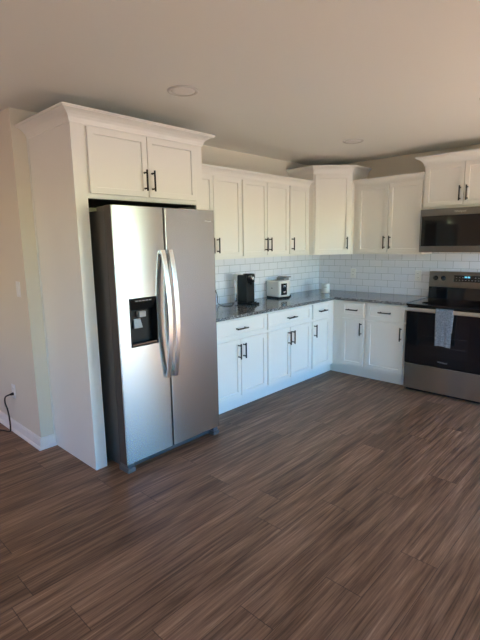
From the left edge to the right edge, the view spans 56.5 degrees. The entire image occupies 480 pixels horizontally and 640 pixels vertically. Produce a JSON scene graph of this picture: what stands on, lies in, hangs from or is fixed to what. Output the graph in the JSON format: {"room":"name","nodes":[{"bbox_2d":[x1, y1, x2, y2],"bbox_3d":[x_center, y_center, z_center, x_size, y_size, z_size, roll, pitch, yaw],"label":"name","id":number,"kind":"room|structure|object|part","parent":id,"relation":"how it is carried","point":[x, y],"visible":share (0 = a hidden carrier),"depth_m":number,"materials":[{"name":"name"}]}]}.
{"room":"kitchen","nodes":[
{"label":"kitchen","id":0,"kind":"room"},
{"bbox_2d":[0,107,309,436],"bbox_3d":[-1.705,-0.694,5.974,4.000,2.485,3.813,8,13,43],"label":"wall","id":1,"kind":"structure","parent":0,"point":[23,358],"depth_m":3.40,"materials":[{"name":"beige paint"}]},
{"bbox_2d":[11,384,15,397],"bbox_3d":[-1.885,0.593,3.719,0.072,0.116,0.008,8,13,43],"label":"wall outlet","id":2,"kind":"object","parent":1,"relation":"attached to","point":[12,385],"visible":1,"depth_m":3.71,"materials":[{"name":"white plastic"}]},
{"bbox_2d":[16,281,20,296],"bbox_3d":[-1.665,-0.230,3.352,0.072,0.116,0.008,8,13,43],"label":"light switch","id":3,"kind":"object","parent":1,"relation":"attached to","point":[18,290],"visible":1,"depth_m":3.34,"materials":[{"name":"white plastic"}]},
{"bbox_2d":[0,411,56,450],"bbox_3d":[-2.955,0.741,4.831,4.029,0.090,0.136,8,13,43],"label":"baseboard","id":4,"kind":"structure","parent":1,"relation":"attached to","point":[40,443],"depth_m":3.58,"materials":[{"name":"white paint"}]},
{"bbox_2d":[202,174,241,259],"bbox_3d":[-0.341,-0.953,4.184,0.355,0.773,0.775,8,13,43],"label":"upper cabinet","id":5,"kind":"object","parent":1,"relation":"attached to","point":[222,195],"visible":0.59,"depth_m":4.21,"materials":[{"name":"white paint"}]},
{"bbox_3d":[-0.373,-0.918,3.968,0.019,0.737,0.364,8,13,43],"label":"door","id":6,"kind":"part","parent":5,"relation":"part of","materials":[{"name":"white paint"}]},
{"bbox_3d":[-0.197,-0.691,4.147,0.041,0.142,0.015,8,13,43],"label":"handle","id":7,"kind":"part","parent":5,"relation":"part of","materials":[{"name":"black metal"}]},
{"bbox_3d":[-0.118,-0.969,4.234,0.019,0.737,0.366,8,13,43],"label":"door","id":8,"kind":"part","parent":5,"relation":"part of","materials":[{"name":"white paint"}]},
{"bbox_2d":[202,164,312,187],"bbox_3d":[0.146,-1.423,4.419,0.058,0.076,1.960,8,13,43],"label":"crown molding","id":9,"kind":"structure","parent":5,"relation":"attached to","point":[207,169],"depth_m":4.40,"materials":[{"name":"white paint"}]},
{"bbox_2d":[241,179,288,257],"bbox_3d":[0.186,-1.057,4.734,0.355,0.773,0.760,8,13,43],"label":"upper cabinet","id":10,"kind":"object","parent":1,"relation":"attached to","point":[264,205],"visible":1,"depth_m":4.62,"materials":[{"name":"white paint"}]},
{"bbox_3d":[0.151,-1.022,4.515,0.019,0.737,0.362,8,13,43],"label":"door","id":11,"kind":"part","parent":10,"relation":"part of","materials":[{"name":"white paint"}]},
{"bbox_3d":[0.281,-0.786,4.647,0.041,0.142,0.015,8,13,43],"label":"handle","id":12,"kind":"part","parent":10,"relation":"part of","materials":[{"name":"black metal"}]},
{"bbox_3d":[0.326,-0.794,4.693,0.041,0.142,0.015,8,13,43],"label":"handle","id":13,"kind":"part","parent":10,"relation":"part of","materials":[{"name":"black metal"}]},
{"bbox_3d":[0.404,-1.072,4.778,0.019,0.737,0.360,8,13,43],"label":"door","id":14,"kind":"part","parent":10,"relation":"part of","materials":[{"name":"white paint"}]},
{"bbox_2d":[215,255,318,304],"bbox_3d":[0.161,-0.477,5.054,0.008,0.478,2.630,8,13,43],"label":"tile backsplash","id":15,"kind":"structure","parent":1,"relation":"attached to","point":[303,270],"depth_m":5.19,"materials":[{"name":"white tile"}]},
{"bbox_2d":[288,185,308,255],"bbox_3d":[0.583,-1.136,5.148,0.355,0.773,0.396,8,13,43],"label":"upper cabinet","id":16,"kind":"object","parent":1,"relation":"attached to","point":[298,196],"visible":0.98,"depth_m":5.05,"materials":[{"name":"white paint"}]},
{"bbox_2d":[0,360,479,639],"bbox_3d":[-1.404,1.133,2.965,8.900,0.100,8.200,8,13,43],"label":"floor","id":17,"kind":"structure","parent":0,"point":[329,505],"depth_m":2.45,"materials":[{"name":"brown wood"}]},
{"bbox_2d":[0,392,13,431],"bbox_3d":[-2.148,0.766,3.837,0.579,0.356,0.056,3,11,23],"label":"power cord","id":18,"kind":"object","parent":17,"relation":"on","point":[12,393],"visible":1,"depth_m":3.75,"materials":[{"name":"black rubber"}]},
{"bbox_2d":[14,101,214,469],"bbox_3d":[-0.854,-0.222,3.483,0.713,2.375,1.235,8,13,43],"label":"tall cabinet","id":19,"kind":"object","parent":17,"relation":"on","point":[81,158],"visible":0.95,"depth_m":3.07,"materials":[{"name":"white paint"}]},
{"bbox_3d":[-1.221,-0.124,3.163,0.631,2.302,0.086,8,13,43],"label":"panel","id":20,"kind":"part","parent":19,"relation":"part of","materials":[{"name":"white paint"}]},
{"bbox_3d":[-0.874,-1.352,3.288,0.712,0.082,1.235,8,13,43],"label":"crown molding","id":21,"kind":"part","parent":19,"relation":"part of","materials":[{"name":"white paint"}]},
{"bbox_3d":[-0.809,-1.043,2.985,0.019,0.408,0.444,8,13,43],"label":"door","id":22,"kind":"part","parent":19,"relation":"part of","materials":[{"name":"white paint"}]},
{"bbox_3d":[-0.671,-1.069,3.158,0.020,0.456,0.917,8,13,43],"label":"frame","id":23,"kind":"part","parent":19,"relation":"part of","materials":[{"name":"white paint"}]},
{"bbox_3d":[-0.902,-0.875,3.405,0.609,0.005,1.036,8,13,43],"label":"panel","id":24,"kind":"part","parent":19,"relation":"part of","materials":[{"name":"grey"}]},
{"bbox_3d":[-0.653,-0.974,3.118,0.041,0.142,0.015,8,13,43],"label":"handle","id":25,"kind":"part","parent":19,"relation":"part of","materials":[{"name":"black metal"}]},
{"bbox_3d":[-0.609,-0.983,3.164,0.041,0.142,0.015,8,13,43],"label":"handle","id":26,"kind":"part","parent":19,"relation":"part of","materials":[{"name":"black metal"}]},
{"bbox_3d":[-0.500,-1.104,3.306,0.019,0.408,0.442,8,13,43],"label":"door","id":27,"kind":"part","parent":19,"relation":"part of","materials":[{"name":"white paint"}]},
{"bbox_3d":[-0.538,-0.259,3.875,0.631,2.302,0.070,8,13,43],"label":"panel","id":28,"kind":"part","parent":19,"relation":"part of","materials":[{"name":"white paint"}]},
{"bbox_2d":[89,205,218,473],"bbox_3d":[-0.734,0.077,3.451,0.829,1.792,0.892,8,13,42],"label":"refrigerator","id":29,"kind":"object","parent":17,"relation":"on","point":[154,267],"visible":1,"depth_m":3.11,"materials":[{"name":"grey metal"}]},
{"bbox_3d":[-0.674,0.110,3.067,0.074,1.728,0.406,8,13,42],"label":"door","id":30,"kind":"part","parent":29,"relation":"part of","materials":[{"name":"silver metal"}]},
{"bbox_3d":[-0.670,-0.110,3.022,0.060,0.079,0.210,8,13,42],"label":"control panel","id":31,"kind":"part","parent":29,"relation":"part of","materials":[{"name":"black plastic"}]},
{"bbox_3d":[-0.506,-0.031,3.122,0.074,0.908,0.037,8,13,42],"label":"handle","id":32,"kind":"part","parent":29,"relation":"part of","materials":[{"name":"silver metal"}]},
{"bbox_3d":[-0.512,0.953,3.411,0.030,0.048,0.772,8,13,42],"label":"kick plate","id":33,"kind":"part","parent":29,"relation":"part of","materials":[{"name":"grey plastic"}]},
{"bbox_3d":[-0.460,-0.040,3.172,0.074,0.908,0.037,8,13,42],"label":"handle","id":34,"kind":"part","parent":29,"relation":"part of","materials":[{"name":"silver metal"}]},
{"bbox_3d":[-0.371,0.048,3.394,0.074,1.728,0.478,8,13,42],"label":"door","id":35,"kind":"part","parent":29,"relation":"part of","materials":[{"name":"silver metal"}]},
{"bbox_2d":[216,313,266,413],"bbox_3d":[-0.213,0.383,4.296,0.668,0.884,0.788,8,13,43],"label":"base cabinet","id":36,"kind":"object","parent":17,"relation":"on","point":[241,342],"visible":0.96,"depth_m":4.12,"materials":[{"name":"white paint"}]},
{"bbox_3d":[-0.119,0.463,3.990,0.019,0.537,0.358,8,13,43],"label":"door","id":37,"kind":"part","parent":36,"relation":"part of","materials":[{"name":"white paint"}]},
{"bbox_3d":[0.000,0.072,4.058,0.019,0.163,0.724,8,13,43],"label":"drawer","id":38,"kind":"part","parent":36,"relation":"part of","materials":[{"name":"white paint"}]},
{"bbox_3d":[0.131,0.413,4.252,0.019,0.537,0.358,8,13,43],"label":"door","id":39,"kind":"part","parent":36,"relation":"part of","materials":[{"name":"white paint"}]},
{"bbox_2d":[216,289,427,321],"bbox_3d":[0.705,-0.148,4.591,1.480,0.030,2.617,8,13,43],"label":"countertop","id":40,"kind":"structure","parent":36,"relation":"on","point":[225,312],"depth_m":4.83,"materials":[{"name":"grey stone"}]},
{"bbox_2d":[233,273,258,304],"bbox_3d":[0.058,-0.329,4.668,0.281,0.321,0.132,8,13,43],"label":"coffee maker","id":41,"kind":"object","parent":40,"relation":"on","point":[244,283],"visible":1,"depth_m":4.61,"materials":[{"name":"black plastic"}]},
{"bbox_3d":[-0.025,-0.312,4.729,0.072,0.230,0.072,8,13,43],"label":"water tank","id":42,"kind":"part","parent":41,"relation":"part of","materials":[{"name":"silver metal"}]},
{"bbox_2d":[266,279,289,298],"bbox_3d":[0.443,-0.359,5.155,0.177,0.201,0.254,-8,12,-37],"label":"toaster","id":43,"kind":"object","parent":40,"relation":"on","point":[278,289],"visible":1,"depth_m":5.08,"materials":[{"name":"white plastic"}]},
{"bbox_3d":[0.499,-0.349,5.061,0.090,0.132,0.005,-8,12,-37],"label":"control panel","id":44,"kind":"part","parent":43,"relation":"part of","materials":[{"name":"black plastic"}]},
{"bbox_2d":[277,276,290,295],"bbox_3d":[0.517,-0.402,5.296,0.092,0.236,0.166,-9,13,-39],"label":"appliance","id":45,"kind":"object","parent":40,"relation":"on","point":[278,277],"visible":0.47,"depth_m":5.24,"materials":[{"name":"white plastic"}]},
{"bbox_2d":[321,283,329,292],"bbox_3d":[1.073,-0.402,5.582,0.116,0.120,0.116,8,13,43],"label":"candle jar","id":46,"kind":"object","parent":40,"relation":"on","point":[325,286],"visible":1,"depth_m":5.54,"materials":[{"name":"white ceramic"}]},
{"bbox_2d":[261,304,310,397],"bbox_3d":[0.318,0.278,4.850,0.668,0.884,0.758,8,13,43],"label":"base cabinet","id":47,"kind":"object","parent":17,"relation":"on","point":[288,331],"visible":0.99,"depth_m":4.62,"materials":[{"name":"white paint"}]},
{"bbox_3d":[0.396,0.361,4.528,0.019,0.537,0.352,8,13,43],"label":"door","id":48,"kind":"part","parent":47,"relation":"part of","materials":[{"name":"white paint"}]},
{"bbox_3d":[0.516,-0.030,4.598,0.019,0.163,0.724,8,13,43],"label":"drawer","id":49,"kind":"part","parent":47,"relation":"part of","materials":[{"name":"white paint"}]},
{"bbox_3d":[0.561,0.176,4.633,0.041,0.142,0.015,8,13,43],"label":"handle","id":50,"kind":"part","parent":47,"relation":"part of","materials":[{"name":"black metal"}]},
{"bbox_3d":[0.646,0.311,4.790,0.019,0.537,0.364,8,13,43],"label":"door","id":51,"kind":"part","parent":47,"relation":"part of","materials":[{"name":"white paint"}]},
{"bbox_2d":[305,300,333,379],"bbox_3d":[0.738,0.195,5.288,0.668,0.884,0.465,8,13,43],"label":"base cabinet","id":52,"kind":"object","parent":17,"relation":"on","point":[322,312],"visible":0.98,"depth_m":5.08,"materials":[{"name":"white paint"}]},
{"bbox_3d":[0.837,0.121,4.921,0.041,0.142,0.015,8,13,43],"label":"handle","id":53,"kind":"part","parent":52,"relation":"part of","materials":[{"name":"black metal"}]},
{"bbox_3d":[0.918,0.258,5.073,0.019,0.537,0.348,8,13,43],"label":"door","id":54,"kind":"part","parent":52,"relation":"part of","materials":[{"name":"white paint"}]},
{"bbox_3d":[0.911,-0.108,5.010,0.019,0.163,0.348,8,13,43],"label":"drawer","id":55,"kind":"part","parent":52,"relation":"part of","materials":[{"name":"white paint"}]},
{"bbox_2d":[327,300,367,377],"bbox_3d":[1.406,0.172,5.352,0.503,0.884,0.668,8,13,43],"label":"base cabinet","id":56,"kind":"object","parent":17,"relation":"on","point":[349,317],"visible":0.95,"depth_m":5.12,"materials":[{"name":"white paint"}]},
{"bbox_3d":[1.282,0.249,5.088,0.270,0.537,0.019,8,13,43],"label":"door","id":57,"kind":"part","parent":56,"relation":"part of","materials":[{"name":"white paint"}]},
{"bbox_3d":[1.276,-0.117,5.025,0.270,0.163,0.019,8,13,43],"label":"drawer","id":58,"kind":"part","parent":56,"relation":"part of","materials":[{"name":"white paint"}]},
{"bbox_2d":[365,302,406,384],"bbox_3d":[1.755,0.222,5.027,0.455,0.884,0.668,8,13,43],"label":"base cabinet","id":59,"kind":"object","parent":17,"relation":"on","point":[385,323],"visible":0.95,"depth_m":4.82,"materials":[{"name":"white paint"}]},
{"bbox_3d":[1.562,0.289,4.828,0.416,0.537,0.019,8,13,43],"label":"door","id":60,"kind":"part","parent":59,"relation":"part of","materials":[{"name":"white paint"}]},
{"bbox_3d":[1.556,-0.077,4.764,0.416,0.163,0.019,8,13,43],"label":"drawer","id":61,"kind":"part","parent":59,"relation":"part of","materials":[{"name":"white paint"}]},
{"bbox_2d":[403,271,479,403],"bbox_3d":[2.182,0.135,4.550,0.774,1.204,0.700,8,13,43],"label":"range oven","id":62,"kind":"object","parent":17,"relation":"on","point":[454,371],"visible":0.99,"depth_m":4.44,"materials":[{"name":"silver metal"}]},
{"bbox_3d":[2.001,0.606,4.428,0.762,0.264,0.033,8,13,43],"label":"drawer","id":63,"kind":"part","parent":62,"relation":"part of","materials":[{"name":"silver metal"}]},
{"bbox_3d":[1.992,0.185,4.354,0.762,0.578,0.037,8,13,43],"label":"oven door","id":64,"kind":"part","parent":62,"relation":"part of","materials":[{"name":"black glass"}]},
{"bbox_3d":[1.957,-0.077,4.276,0.750,0.038,0.055,8,13,43],"label":"handle","id":65,"kind":"part","parent":62,"relation":"part of","materials":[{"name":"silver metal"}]},
{"bbox_2d":[406,298,479,311],"bbox_3d":[2.175,-0.157,4.497,0.774,0.025,0.584,8,13,43],"label":"cooktop","id":66,"kind":"object","parent":62,"relation":"in","point":[456,304],"depth_m":4.47,"materials":[{"name":"grey glass"}]},
{"bbox_2d":[434,309,453,347],"bbox_3d":[1.952,0.079,4.280,0.159,0.368,0.046,8,13,43],"label":"dish towel","id":67,"kind":"object","parent":62,"relation":"hanging from","point":[444,318],"visible":1,"depth_m":4.26,"materials":[{"name":"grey fabric"}]},
{"bbox_2d":[0,0,479,165],"bbox_3d":[-1.448,-1.414,2.525,8.900,0.100,8.200,8,13,43],"label":"ceiling","id":68,"kind":"structure","parent":0,"point":[293,81],"depth_m":2.43,"materials":[{"name":"white paint"}]},
{"bbox_2d":[167,85,198,96],"bbox_3d":[-0.355,-1.421,2.776,0.196,0.008,0.196,8,13,43],"label":"recessed light","id":69,"kind":"object","parent":68,"relation":"in","point":[178,90],"visible":1,"depth_m":2.76,"materials":[{"name":"grey plastic"}]},
{"bbox_2d":[343,139,363,143],"bbox_3d":[1.079,-1.702,4.257,0.196,0.008,0.196,8,13,43],"label":"recessed light","id":70,"kind":"object","parent":68,"relation":"in","point":[349,141],"visible":1,"depth_m":4.25,"materials":[{"name":"grey plastic"}]},
{"bbox_2d":[333,144,479,308],"bbox_3d":[2.838,-0.502,4.405,5.020,2.485,0.120,8,13,43],"label":"wall","id":71,"kind":"structure","parent":0,"point":[405,164],"depth_m":5.07,"materials":[{"name":"beige paint"}]},
{"bbox_2d":[286,165,371,254],"bbox_3d":[1.062,-1.296,5.367,0.721,0.997,0.721,8,13,43],"label":"upper cabinet","id":72,"kind":"object","parent":71,"relation":"attached to","point":[332,188],"visible":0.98,"depth_m":5.15,"materials":[{"name":"white paint"}]},
{"bbox_3d":[1.057,-1.729,5.177,1.020,0.079,0.302,-1,10,-2],"label":"crown molding","id":73,"kind":"part","parent":72,"relation":"part of","materials":[{"name":"white paint"}]},
{"bbox_3d":[1.066,-1.219,5.156,0.401,0.876,0.019,-1,10,-2],"label":"door","id":74,"kind":"part","parent":72,"relation":"part of","materials":[{"name":"white paint"}]},
{"bbox_2d":[352,172,431,253],"bbox_3d":[1.706,-1.168,5.029,0.806,0.838,0.355,8,13,43],"label":"upper cabinet","id":75,"kind":"object","parent":71,"relation":"attached to","point":[387,209],"visible":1,"depth_m":4.91,"materials":[{"name":"white paint"}]},
{"bbox_3d":[1.502,-1.138,5.053,0.364,0.737,0.019,8,13,43],"label":"door","id":76,"kind":"part","parent":75,"relation":"part of","materials":[{"name":"white paint"}]},
{"bbox_3d":[1.599,-1.524,4.860,0.806,0.076,0.058,8,13,43],"label":"crown molding","id":77,"kind":"part","parent":75,"relation":"part of","materials":[{"name":"white paint"}]},
{"bbox_3d":[1.771,-1.100,4.803,0.361,0.737,0.019,8,13,43],"label":"door","id":78,"kind":"part","parent":75,"relation":"part of","materials":[{"name":"white paint"}]},
{"bbox_2d":[319,252,479,295],"bbox_3d":[1.896,-0.546,5.210,2.291,0.501,0.008,8,13,43],"label":"tile backsplash","id":79,"kind":"structure","parent":71,"relation":"attached to","point":[375,273],"depth_m":5.31,"materials":[{"name":"white tile"}]},
{"bbox_2d":[351,268,355,277],"bbox_3d":[1.429,-0.592,5.637,0.072,0.116,0.008,8,13,43],"label":"wall outlet","id":80,"kind":"object","parent":79,"relation":"attached to","point":[353,271],"visible":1,"depth_m":5.63,"materials":[{"name":"white plastic"}]},
{"bbox_2d":[415,270,421,280],"bbox_3d":[2.026,-0.506,5.081,0.072,0.116,0.008,8,13,43],"label":"wall outlet","id":81,"kind":"object","parent":79,"relation":"attached to","point":[417,272],"visible":1,"depth_m":5.08,"materials":[{"name":"white plastic"}]},
{"bbox_2d":[415,148,479,209],"bbox_3d":[2.267,-1.381,4.424,0.945,0.520,0.395,8,13,43],"label":"upper cabinet","id":82,"kind":"object","parent":71,"relation":"attached to","point":[452,179],"visible":1,"depth_m":4.41,"materials":[{"name":"white paint"}]},
{"bbox_3d":[2.044,-1.350,4.467,0.372,0.404,0.019,8,13,43],"label":"door","id":83,"kind":"part","parent":82,"relation":"part of","materials":[{"name":"white paint"}]},
{"bbox_3d":[2.263,-1.594,4.387,0.945,0.088,0.395,8,13,43],"label":"crown molding","id":84,"kind":"part","parent":82,"relation":"part of","materials":[{"name":"white paint"}]},
{"bbox_2d":[419,206,479,251],"bbox_3d":[2.259,-0.902,4.487,0.770,0.432,0.429,8,13,43],"label":"microwave","id":85,"kind":"object","parent":82,"relation":"attached to","point":[445,229],"visible":1,"depth_m":4.42,"materials":[{"name":"silver metal"}]},
{"bbox_3d":[2.320,-1.310,4.210,0.370,0.404,0.019,8,13,43],"label":"door","id":86,"kind":"part","parent":82,"relation":"part of","materials":[{"name":"white paint"}]}
]}

